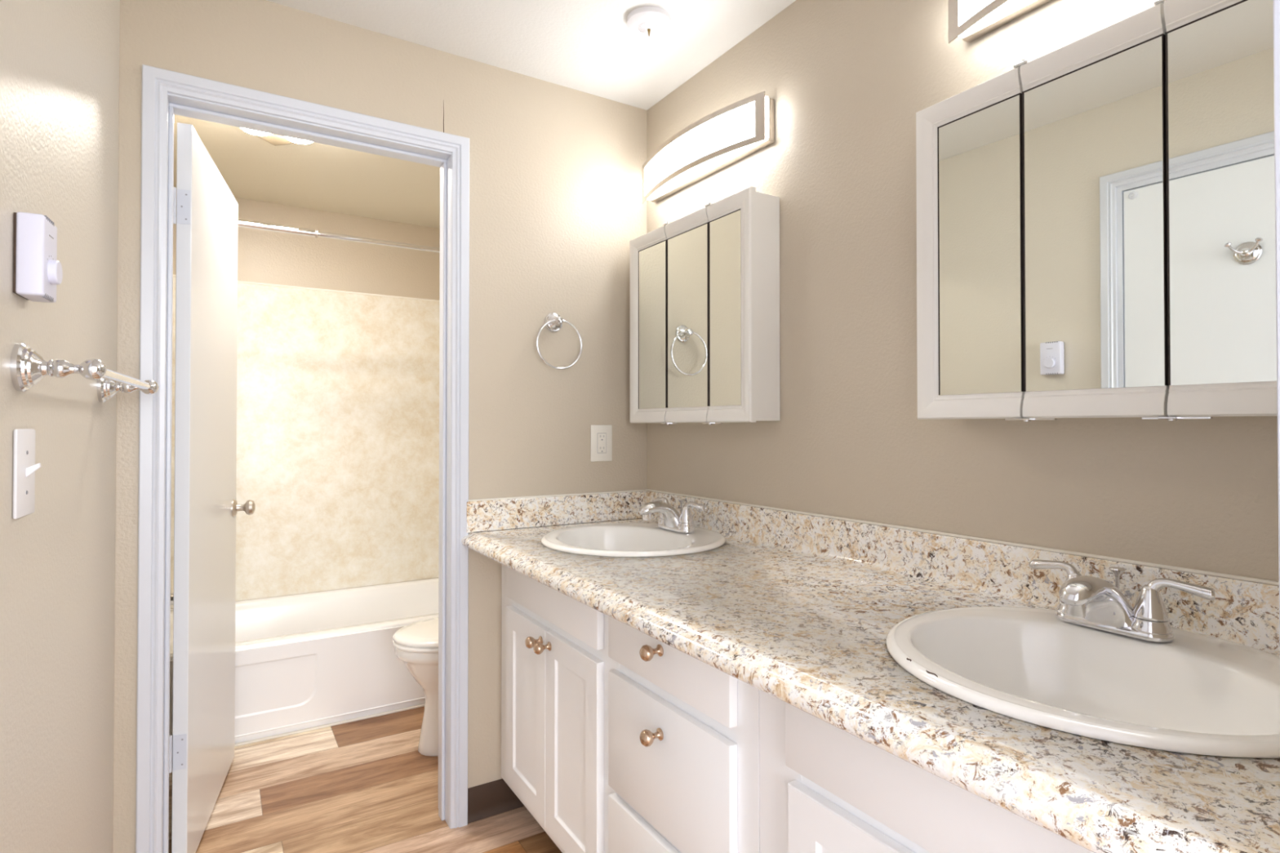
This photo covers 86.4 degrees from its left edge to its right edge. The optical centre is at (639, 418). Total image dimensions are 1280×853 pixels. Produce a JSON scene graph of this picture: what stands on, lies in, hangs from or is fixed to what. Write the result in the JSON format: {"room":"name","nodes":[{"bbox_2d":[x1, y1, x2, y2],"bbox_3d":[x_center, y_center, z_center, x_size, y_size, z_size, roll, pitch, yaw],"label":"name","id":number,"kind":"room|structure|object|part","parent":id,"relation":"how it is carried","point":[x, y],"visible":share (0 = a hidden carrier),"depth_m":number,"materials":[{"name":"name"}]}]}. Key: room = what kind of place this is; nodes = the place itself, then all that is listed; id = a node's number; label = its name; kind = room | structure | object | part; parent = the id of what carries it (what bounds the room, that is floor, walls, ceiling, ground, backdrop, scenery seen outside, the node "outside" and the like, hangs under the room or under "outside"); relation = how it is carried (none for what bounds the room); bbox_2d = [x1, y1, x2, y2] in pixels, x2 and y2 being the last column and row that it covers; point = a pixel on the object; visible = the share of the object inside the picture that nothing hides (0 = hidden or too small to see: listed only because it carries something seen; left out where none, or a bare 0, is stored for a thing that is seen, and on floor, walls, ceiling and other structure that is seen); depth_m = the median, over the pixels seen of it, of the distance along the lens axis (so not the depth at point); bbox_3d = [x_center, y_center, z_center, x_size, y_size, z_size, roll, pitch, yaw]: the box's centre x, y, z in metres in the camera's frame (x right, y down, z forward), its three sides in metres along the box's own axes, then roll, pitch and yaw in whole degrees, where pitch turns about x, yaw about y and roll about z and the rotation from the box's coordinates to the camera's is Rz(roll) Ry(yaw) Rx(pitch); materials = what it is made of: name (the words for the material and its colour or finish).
{"room":"bathroom","nodes":[
{"label":"bathroom","id":0,"kind":"room"},
{"bbox_2d":[0,0,119,852],"bbox_3d":[-0.840,0.046,0.732,0.120,2.347,2.000,0,-1,-28],"label":"wall","id":1,"kind":"structure","parent":0,"point":[60,59],"depth_m":1.21,"materials":[{"name":"beige paint"}]},
{"bbox_2d":[13,428,41,519],"bbox_3d":[-0.919,0.081,1.028,0.022,0.131,0.086,0,-1,-28],"label":"light switch","id":2,"kind":"object","parent":1,"relation":"attached to","point":[24,467],"visible":1,"depth_m":1.01,"materials":[{"name":"white plastic"}]},
{"bbox_2d":[13,212,62,302],"bbox_3d":[-0.901,-0.240,1.024,0.045,0.121,0.072,0,-1,-28],"label":"thermostat","id":3,"kind":"object","parent":1,"relation":"attached to","point":[37,271],"visible":1,"depth_m":0.99,"materials":[{"name":"white plastic"}]},
{"bbox_3d":[-0.920,-0.240,1.014,0.004,0.116,0.068,0,-1,-28],"label":"plate","id":4,"kind":"part","parent":3,"relation":"part of","materials":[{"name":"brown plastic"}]},
{"bbox_2d":[9,342,158,402],"bbox_3d":[-1.003,-0.073,1.272,0.105,0.072,0.617,0,-1,-28],"label":"towel bar","id":5,"kind":"object","parent":1,"relation":"attached to","point":[28,367],"visible":1,"depth_m":1.03,"materials":[{"name":"silver metal"}]},
{"bbox_3d":[-0.873,-0.076,1.032,0.104,0.072,0.072,0,-1,-28],"label":"post","id":6,"kind":"part","parent":5,"relation":"part of","materials":[{"name":"silver metal"}]},
{"bbox_3d":[-1.132,-0.070,1.512,0.104,0.072,0.072,0,-1,-28],"label":"post","id":7,"kind":"part","parent":5,"relation":"part of","materials":[{"name":"silver metal"}]},
{"bbox_2d":[173,197,439,601],"bbox_3d":[-1.567,0.025,3.557,1.770,2.450,0.100,0,-1,-32],"label":"wall","id":8,"kind":"structure","parent":0,"point":[264,256],"depth_m":3.50,"materials":[{"name":"beige paint"}]},
{"bbox_2d":[170,274,439,608],"bbox_3d":[-1.328,0.105,3.169,1.529,1.536,0.810,0,-1,-32],"label":"shower surround","id":9,"kind":"object","parent":8,"relation":"attached to","point":[338,391],"visible":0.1,"depth_m":3.49,"materials":[{"name":"beige"}]},
{"bbox_2d":[170,592,173,605],"bbox_3d":[-1.921,0.748,2.801,0.130,0.068,0.056,0,-1,-32],"label":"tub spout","id":10,"kind":"object","parent":9,"relation":"attached to","point":[171,593],"visible":0.04,"depth_m":2.78,"materials":[{"name":"silver metal"}]},
{"bbox_3d":[-1.328,-0.659,3.177,1.529,0.009,0.810,0,-1,-32],"label":"trim","id":11,"kind":"part","parent":9,"relation":"part of","materials":[{"name":"white"}]},
{"bbox_2d":[168,706,561,852],"bbox_3d":[-0.104,1.286,1.397,2.500,0.120,5.229,0,-1,-32],"label":"floor","id":12,"kind":"structure","parent":0,"point":[365,785],"depth_m":2.19,"materials":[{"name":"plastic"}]},
{"bbox_2d":[169,577,438,746],"bbox_3d":[-1.329,1.060,3.159,1.518,0.372,0.796,0,-1,-32],"label":"bathtub","id":13,"kind":"object","parent":12,"relation":"on","point":[310,661],"visible":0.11,"depth_m":2.80,"materials":[{"name":"white ceramic"}]},
{"bbox_2d":[392,617,438,756],"bbox_3d":[-0.579,0.858,2.678,0.749,0.765,0.460,0,-1,-32],"label":"toilet","id":14,"kind":"object","parent":12,"relation":"on","point":[415,644],"visible":0.26,"depth_m":2.49,"materials":[{"name":"white ceramic"}]},
{"bbox_3d":[-0.676,0.826,2.618,0.522,0.018,0.388,0,-1,-32],"label":"seat","id":15,"kind":"part","parent":14,"relation":"part of","materials":[{"name":"white ceramic"}]},
{"bbox_3d":[-0.675,0.803,2.619,0.521,0.026,0.386,0,-1,-32],"label":"lid","id":16,"kind":"part","parent":14,"relation":"part of","materials":[{"name":"white ceramic"}]},
{"bbox_2d":[501,564,759,852],"bbox_3d":[0.083,0.809,1.755,0.603,0.841,1.200,0,-1,-32],"label":"vanity cabinet","id":17,"kind":"object","parent":12,"relation":"on","point":[615,738],"visible":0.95,"depth_m":1.49,"materials":[{"name":"white paint"}]},
{"bbox_3d":[-0.320,0.826,1.934,0.018,0.521,0.290,0,-1,-32],"label":"door","id":18,"kind":"part","parent":17,"relation":"part of","materials":[{"name":"white paint"}]},
{"bbox_3d":[-0.284,0.597,1.819,0.044,0.031,0.031,0,-1,-32],"label":"knob","id":19,"kind":"part","parent":17,"relation":"part of","materials":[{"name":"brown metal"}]},
{"bbox_3d":[-0.255,0.597,1.772,0.044,0.031,0.031,0,-1,-32],"label":"knob","id":20,"kind":"part","parent":17,"relation":"part of","materials":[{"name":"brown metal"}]},
{"bbox_3d":[-0.167,0.823,1.686,0.018,0.521,0.288,0,-1,-32],"label":"door","id":21,"kind":"part","parent":17,"relation":"part of","materials":[{"name":"white paint"}]},
{"bbox_3d":[0.048,0.957,1.337,0.018,0.246,0.424,0,-1,-32],"label":"drawer","id":22,"kind":"part","parent":17,"relation":"part of","materials":[{"name":"white paint"}]},
{"bbox_3d":[0.021,0.620,1.325,0.044,0.031,0.031,0,-1,-32],"label":"knob","id":23,"kind":"part","parent":17,"relation":"part of","materials":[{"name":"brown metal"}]},
{"bbox_3d":[0.021,0.456,1.327,0.044,0.031,0.031,0,-1,-32],"label":"knob","id":24,"kind":"part","parent":17,"relation":"part of","materials":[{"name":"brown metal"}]},
{"bbox_3d":[0.048,0.686,1.340,0.018,0.255,0.424,0,-1,-32],"label":"drawer","id":25,"kind":"part","parent":17,"relation":"part of","materials":[{"name":"white paint"}]},
{"bbox_3d":[0.048,0.459,1.343,0.018,0.142,0.424,0,-1,-32],"label":"drawer","id":26,"kind":"part","parent":17,"relation":"part of","materials":[{"name":"white paint"}]},
{"bbox_2d":[461,488,1279,852],"bbox_3d":[0.232,0.311,1.456,0.676,0.142,1.880,0,-1,-32],"label":"countertop","id":27,"kind":"structure","parent":17,"relation":"on","point":[800,608],"depth_m":1.07,"materials":[{"name":"stone"}]},
{"bbox_2d":[540,522,725,556],"bbox_3d":[-0.019,0.417,1.953,0.526,0.164,0.526,0,-1,-32],"label":"sink","id":28,"kind":"object","parent":27,"relation":"in","point":[633,539],"visible":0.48,"depth_m":2.07,"materials":[{"name":"white ceramic"}]},
{"bbox_2d":[639,497,706,533],"bbox_3d":[0.068,0.291,2.047,0.160,0.092,0.258,0,-1,-32],"label":"faucet","id":29,"kind":"object","parent":27,"relation":"on","point":[670,519],"visible":1,"depth_m":2.02,"materials":[{"name":"silver metal"}]},
{"bbox_3d":[0.065,0.288,2.045,0.153,0.079,0.094,0,-1,-32],"label":"spout","id":30,"kind":"part","parent":29,"relation":"part of","materials":[{"name":"silver metal"}]},
{"bbox_3d":[0.068,0.279,2.141,0.043,0.061,0.098,0,-1,-32],"label":"handle","id":31,"kind":"part","parent":29,"relation":"part of","materials":[{"name":"silver metal"}]},
{"bbox_3d":[0.110,0.324,2.072,0.055,0.028,0.161,0,-1,-32],"label":"plate","id":32,"kind":"part","parent":29,"relation":"part of","materials":[{"name":"silver metal"}]},
{"bbox_3d":[0.127,0.288,2.083,0.022,0.084,0.022,0,-1,-32],"label":"lift rod","id":33,"kind":"part","parent":29,"relation":"part of","materials":[{"name":"silver metal"}]},
{"bbox_3d":[0.152,0.277,2.005,0.043,0.061,0.098,0,-1,-32],"label":"handle","id":34,"kind":"part","parent":29,"relation":"part of","materials":[{"name":"silver metal"}]},
{"bbox_2d":[885,606,1279,758],"bbox_3d":[0.615,0.406,0.928,0.526,0.165,0.526,0,-1,-32],"label":"sink","id":35,"kind":"object","parent":27,"relation":"in","point":[1193,693],"visible":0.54,"depth_m":0.98,"materials":[{"name":"white ceramic"}]},
{"bbox_2d":[1028,559,1214,642],"bbox_3d":[0.693,0.280,1.037,0.160,0.092,0.258,0,-1,-32],"label":"faucet","id":36,"kind":"object","parent":27,"relation":"on","point":[1095,602],"visible":1,"depth_m":1.01,"materials":[{"name":"silver metal"}]},
{"bbox_3d":[0.693,0.268,1.131,0.043,0.061,0.098,0,-1,-32],"label":"handle","id":37,"kind":"part","parent":36,"relation":"part of","materials":[{"name":"silver metal"}]},
{"bbox_3d":[0.690,0.278,1.035,0.153,0.079,0.094,0,-1,-32],"label":"spout","id":38,"kind":"part","parent":36,"relation":"part of","materials":[{"name":"silver metal"}]},
{"bbox_3d":[0.735,0.312,1.062,0.055,0.028,0.161,0,-1,-32],"label":"plate","id":39,"kind":"part","parent":36,"relation":"part of","materials":[{"name":"silver metal"}]},
{"bbox_3d":[0.752,0.277,1.073,0.022,0.084,0.022,0,-1,-32],"label":"lift rod","id":40,"kind":"part","parent":36,"relation":"part of","materials":[{"name":"silver metal"}]},
{"bbox_3d":[0.777,0.266,0.995,0.043,0.061,0.098,0,-1,-32],"label":"handle","id":41,"kind":"part","parent":36,"relation":"part of","materials":[{"name":"silver metal"}]},
{"bbox_2d":[759,689,1093,852],"bbox_3d":[0.576,0.800,0.957,0.603,0.841,0.675,0,-1,-32],"label":"vanity cabinet","id":42,"kind":"object","parent":12,"relation":"on","point":[824,788],"visible":0.36,"depth_m":0.93,"materials":[{"name":"white paint"}]},
{"bbox_3d":[0.307,0.815,0.921,0.018,0.520,0.283,0,-1,-32],"label":"door","id":43,"kind":"part","parent":42,"relation":"part of","materials":[{"name":"white paint"}]},
{"bbox_2d":[112,0,647,852],"bbox_3d":[-0.699,0.060,2.058,1.870,2.347,0.121,0,-1,-32],"label":"wall","id":44,"kind":"structure","parent":0,"point":[557,208],"depth_m":2.13,"materials":[{"name":"beige paint"}]},
{"bbox_2d":[135,64,469,852],"bbox_3d":[-1.092,0.188,2.226,0.815,2.095,0.851,0,-1,-32],"label":"door","id":45,"kind":"structure","parent":44,"relation":"in","point":[199,752],"depth_m":1.92,"materials":[{"name":"white wood"}]},
{"bbox_3d":[-1.420,0.320,2.443,0.068,0.062,0.062,0,-1,-22],"label":"knob","id":46,"kind":"part","parent":45,"relation":"part of","materials":[{"name":"silver metal"}]},
{"bbox_3d":[-0.944,0.185,1.986,0.815,2.095,0.016,0,-1,-32],"label":"bath casing","id":47,"kind":"part","parent":45,"relation":"part of","materials":[{"name":"white wood"}]},
{"bbox_2d":[467,778,524,823],"bbox_3d":[-0.449,1.183,2.125,0.182,0.102,0.010,0,-1,-32],"label":"baseboard","id":48,"kind":"structure","parent":44,"relation":"attached to","point":[495,797],"depth_m":2.12,"materials":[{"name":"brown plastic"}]},
{"bbox_2d":[536,312,582,369],"bbox_3d":[-0.270,-0.254,2.225,0.164,0.190,0.056,0,-1,-32],"label":"towel ring","id":49,"kind":"object","parent":44,"relation":"attached to","point":[553,322],"visible":1,"depth_m":2.23,"materials":[{"name":"silver metal"}]},
{"bbox_2d":[591,425,612,462],"bbox_3d":[-0.132,0.085,2.334,0.083,0.125,0.008,0,-1,-32],"label":"electrical outlet","id":50,"kind":"object","parent":44,"relation":"attached to","point":[601,435],"visible":1,"depth_m":2.33,"materials":[{"name":"white plastic"}]},
{"bbox_2d":[597,433,606,453],"bbox_3d":[-0.130,0.085,2.332,0.033,0.067,0.002,0,-1,-32],"label":"receptacle","id":51,"kind":"object","parent":50,"relation":"attached to","point":[602,437],"depth_m":2.33,"materials":[{"name":"white plastic"}]},
{"bbox_2d":[173,0,795,228],"bbox_3d":[-0.648,-1.146,1.941,1.920,0.137,3.837,0,-1,-32],"label":"ceiling","id":52,"kind":"structure","parent":0,"point":[585,46],"depth_m":2.10,"materials":[{"name":"white paint"}]},
{"bbox_2d":[240,127,311,146],"bbox_3d":[-1.271,-1.044,2.400,0.316,0.058,0.316,0,-1,13],"label":"ceiling light","id":53,"kind":"object","parent":52,"relation":"attached to","point":[275,140],"visible":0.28,"depth_m":2.51,"materials":[{"name":"beige glass"}]},
{"bbox_3d":[-1.271,-1.055,2.400,0.316,0.036,0.316,0,-1,13],"label":"lamp shade","id":54,"kind":"part","parent":53,"relation":"part of","materials":[{"name":"beige glass"}]},
{"bbox_2d":[626,5,671,37],"bbox_3d":[0.025,-1.092,1.904,0.124,0.047,0.124,0,-1,-32],"label":"smoke detector","id":55,"kind":"object","parent":52,"relation":"attached to","point":[648,21],"visible":1,"depth_m":1.88,"materials":[{"name":"white plastic"}]},
{"bbox_2d":[637,21,660,35],"bbox_3d":[0.025,-1.090,1.904,0.064,0.007,0.064,0,-1,-32],"label":"grille","id":56,"kind":"object","parent":55,"relation":"attached to","point":[644,28],"depth_m":1.90,"materials":[{"name":"white plastic"}]},
{"bbox_2d":[647,0,1279,582],"bbox_3d":[0.117,0.012,2.402,0.120,2.450,3.837,0,-1,-32],"label":"wall","id":57,"kind":"structure","parent":0,"point":[847,81],"depth_m":1.56,"materials":[{"name":"beige paint"}]},
{"bbox_2d":[237,219,439,253],"bbox_3d":[-1.151,-0.755,2.894,1.528,0.060,0.060,0,-1,-32],"label":"shower rod","id":58,"kind":"object","parent":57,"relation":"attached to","point":[241,223],"visible":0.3,"depth_m":2.79,"materials":[{"name":"silver metal"}]},
{"bbox_2d":[630,186,780,425],"bbox_3d":[0.174,-0.302,2.091,0.112,0.643,0.620,0,-1,-32],"label":"medicine cabinet","id":59,"kind":"object","parent":57,"relation":"attached to","point":[704,283],"visible":1,"depth_m":1.96,"materials":[{"name":"white paint"}]},
{"bbox_3d":[0.029,-0.298,2.240,0.022,0.625,0.214,0,-1,-32],"label":"mirror door","id":60,"kind":"part","parent":59,"relation":"part of","materials":[{"name":"white paint"}]},
{"bbox_2d":[638,240,665,408],"bbox_3d":[0.041,-0.298,2.220,0.004,0.532,0.168,0,-1,-32],"label":"mirror","id":61,"kind":"object","parent":59,"relation":"attached to","point":[651,254],"depth_m":2.22,"materials":[{"name":"clear glass"}]},
{"bbox_3d":[0.143,-0.300,2.055,0.022,0.625,0.212,0,-1,-32],"label":"mirror door","id":62,"kind":"part","parent":59,"relation":"part of","materials":[{"name":"white paint"}]},
{"bbox_2d":[666,223,707,408],"bbox_3d":[0.143,-0.300,2.055,0.004,0.532,0.212,0,-1,-32],"label":"mirror","id":63,"kind":"object","parent":59,"relation":"attached to","point":[686,245],"depth_m":2.05,"materials":[{"name":"clear glass"}]},
{"bbox_2d":[709,208,741,406],"bbox_3d":[0.237,-0.302,1.902,0.004,0.532,0.140,0,-1,-32],"label":"mirror","id":64,"kind":"object","parent":59,"relation":"attached to","point":[725,224],"depth_m":1.90,"materials":[{"name":"clear glass"}]},
{"bbox_3d":[0.250,-0.302,1.883,0.022,0.625,0.186,0,-1,-32],"label":"mirror door","id":65,"kind":"part","parent":59,"relation":"part of","materials":[{"name":"white paint"}]},
{"bbox_2d":[642,91,774,204],"bbox_3d":[0.172,-0.819,2.112,0.100,0.132,0.626,0,-1,-32],"label":"vanity light","id":66,"kind":"object","parent":57,"relation":"attached to","point":[720,139],"visible":1,"depth_m":2.01,"materials":[{"name":"white glass"}]},
{"bbox_2d":[947,0,1051,43],"bbox_3d":[0.789,-0.830,1.114,0.100,0.132,0.626,0,-1,-32],"label":"vanity light","id":67,"kind":"object","parent":57,"relation":"attached to","point":[969,20],"visible":1,"depth_m":1.32,"materials":[{"name":"white glass"}]},
{"bbox_3d":[0.769,-0.830,1.102,0.053,0.132,0.626,0,-1,-32],"label":"frame","id":68,"kind":"part","parent":67,"relation":"part of","materials":[{"name":"silver metal"}]},
{"bbox_2d":[958,0,1031,37],"bbox_3d":[0.782,-0.832,1.110,0.068,0.108,0.606,0,-1,-32],"label":"diffuser","id":69,"kind":"object","parent":67,"relation":"attached to","point":[975,17],"depth_m":1.32,"materials":[{"name":"white glass"}]},
{"bbox_2d":[915,0,1277,422],"bbox_3d":[0.769,-0.313,1.129,0.112,0.639,0.638,0,-1,-32],"label":"medicine cabinet","id":70,"kind":"object","parent":57,"relation":"attached to","point":[1095,213],"visible":1,"depth_m":1.08,"materials":[{"name":"white paint"}]},
{"bbox_3d":[0.618,-0.310,1.288,0.022,0.620,0.209,0,-1,-32],"label":"mirror door","id":71,"kind":"part","parent":70,"relation":"part of","materials":[{"name":"white paint"}]},
{"bbox_2d":[938,94,1021,395],"bbox_3d":[0.630,-0.310,1.268,0.004,0.528,0.163,0,-1,-32],"label":"mirror","id":72,"kind":"object","parent":70,"relation":"attached to","point":[980,143],"depth_m":1.26,"materials":[{"name":"clear glass"}]},
{"bbox_3d":[0.730,-0.312,1.107,0.022,0.620,0.209,0,-1,-32],"label":"mirror door","id":73,"kind":"part","parent":70,"relation":"part of","materials":[{"name":"white paint"}]},
{"bbox_2d":[1023,35,1166,391],"bbox_3d":[0.730,-0.312,1.106,0.004,0.528,0.209,0,-1,-32],"label":"mirror","id":74,"kind":"object","parent":70,"relation":"attached to","point":[1095,124],"depth_m":1.09,"materials":[{"name":"clear glass"}]},
{"bbox_3d":[0.843,-0.314,0.924,0.022,0.620,0.212,0,-1,-32],"label":"mirror door","id":75,"kind":"part","parent":70,"relation":"part of","materials":[{"name":"white paint"}]},
{"bbox_2d":[1166,0,1276,385],"bbox_3d":[0.831,-0.313,0.944,0.004,0.528,0.166,0,-1,-32],"label":"mirror","id":76,"kind":"object","parent":70,"relation":"attached to","point":[1221,330],"depth_m":0.96,"materials":[{"name":"clear glass"}]},
{"bbox_3d":[0.340,0.041,0.351,1.900,2.347,0.115,0,-1,-32],"label":"wall","id":77,"kind":"structure","parent":0,"visible":0},
{"bbox_2d":[1272,0,1279,647],"bbox_3d":[0.112,0.164,0.200,1.024,2.098,0.132,0,-1,-32],"label":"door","id":78,"kind":"structure","parent":77,"relation":"in","point":[1276,3],"depth_m":0.50,"materials":[{"name":"white"}]}
]}

